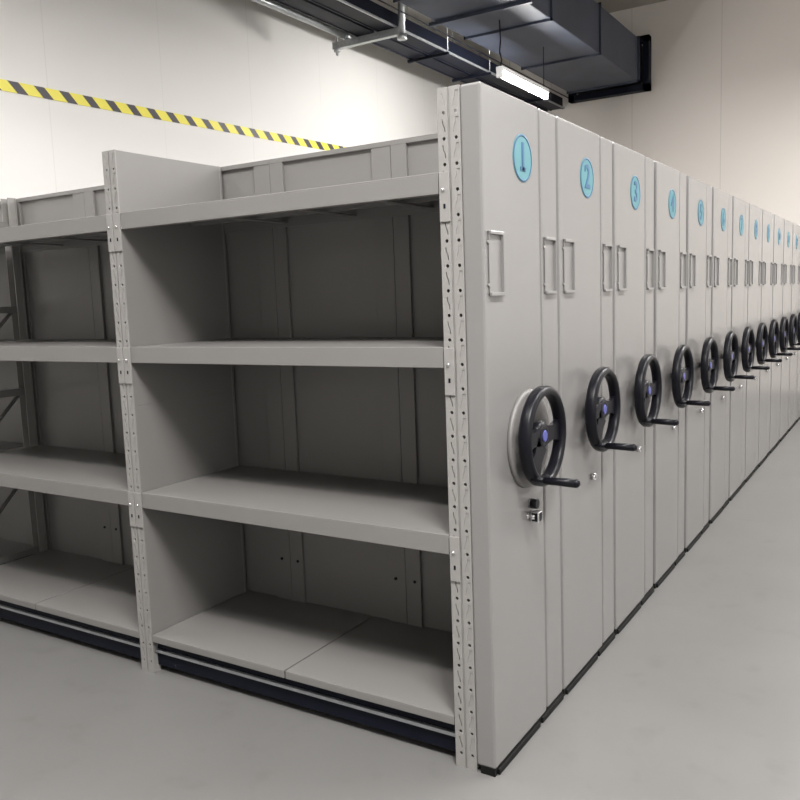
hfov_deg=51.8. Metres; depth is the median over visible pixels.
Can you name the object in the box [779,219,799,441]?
shelving unit
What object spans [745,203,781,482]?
shelving unit
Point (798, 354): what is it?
shelving unit
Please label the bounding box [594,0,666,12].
ceiling
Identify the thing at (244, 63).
wall
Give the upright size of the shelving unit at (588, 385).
1.702 m
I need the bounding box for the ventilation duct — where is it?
[393,0,650,103]
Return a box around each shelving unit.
[0,81,579,776]
[555,116,636,695]
[612,142,678,634]
[653,161,710,588]
[684,175,734,552]
[708,187,754,523]
[728,196,769,500]
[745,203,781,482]
[758,209,792,466]
[769,214,799,453]
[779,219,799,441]
[788,223,799,430]
[796,284,799,421]
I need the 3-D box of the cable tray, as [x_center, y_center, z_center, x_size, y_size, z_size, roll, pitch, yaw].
[-0.204,-3.641,6.981,0.498,1.049,7.919,2,8,32]
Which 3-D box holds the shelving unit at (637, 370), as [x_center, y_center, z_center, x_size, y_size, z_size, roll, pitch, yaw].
[-0.633,-0.101,3.963,3.889,1.702,0.496,2,8,32]
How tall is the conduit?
0.082 m
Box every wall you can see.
[0,0,478,200]
[479,0,799,225]
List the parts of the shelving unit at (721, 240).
panel, edge panel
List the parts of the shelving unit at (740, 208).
panel, edge panel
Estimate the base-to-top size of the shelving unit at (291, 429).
1.702 m
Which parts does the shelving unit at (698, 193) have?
panel, edge panel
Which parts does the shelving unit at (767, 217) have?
panel, edge panel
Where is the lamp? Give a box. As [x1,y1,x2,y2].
[496,19,551,101]
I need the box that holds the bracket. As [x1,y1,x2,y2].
[332,2,406,55]
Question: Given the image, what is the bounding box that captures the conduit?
[252,0,352,39]
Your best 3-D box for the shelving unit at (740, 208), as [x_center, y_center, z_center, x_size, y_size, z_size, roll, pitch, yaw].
[0.473,-0.359,5.722,3.889,1.702,0.496,2,8,32]
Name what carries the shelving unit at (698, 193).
on the floor
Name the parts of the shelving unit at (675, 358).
panel, edge panel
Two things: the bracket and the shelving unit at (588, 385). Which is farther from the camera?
the bracket
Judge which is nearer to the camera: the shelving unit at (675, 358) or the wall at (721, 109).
the shelving unit at (675, 358)
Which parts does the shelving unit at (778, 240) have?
panel, edge panel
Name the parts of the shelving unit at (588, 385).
panel, edge panel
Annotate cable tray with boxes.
[272,0,567,111]
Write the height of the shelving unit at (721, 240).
1.702 m
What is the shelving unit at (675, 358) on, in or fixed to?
on the floor
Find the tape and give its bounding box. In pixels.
[0,79,344,149]
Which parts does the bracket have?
threaded rod, post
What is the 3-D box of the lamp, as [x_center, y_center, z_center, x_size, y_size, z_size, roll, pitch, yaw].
[1.158,-3.122,7.635,0.067,0.490,1.145,2,8,32]
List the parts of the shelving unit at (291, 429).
shelf, shelf, shelf, panel, brace frame, shelf, shelf, shelf, panel, shelf, panel, panel, frame, panel, shelf, shelf, shelf, shelf, panel, panel, panel, panel, edge panel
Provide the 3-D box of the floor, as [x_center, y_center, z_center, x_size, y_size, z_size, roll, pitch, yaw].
[0.710,0.793,3.773,7.476,0.120,13.680,2,8,32]
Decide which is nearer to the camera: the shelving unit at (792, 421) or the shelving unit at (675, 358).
the shelving unit at (675, 358)
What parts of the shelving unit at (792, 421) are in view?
edge panel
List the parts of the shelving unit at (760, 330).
panel, edge panel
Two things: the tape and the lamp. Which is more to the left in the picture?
the tape
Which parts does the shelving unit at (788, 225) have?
panel, edge panel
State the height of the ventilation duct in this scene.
0.994 m
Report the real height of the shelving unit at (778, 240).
1.702 m
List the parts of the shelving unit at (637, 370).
panel, edge panel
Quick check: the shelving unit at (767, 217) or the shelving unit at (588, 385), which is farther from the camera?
the shelving unit at (767, 217)
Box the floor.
[0,420,799,799]

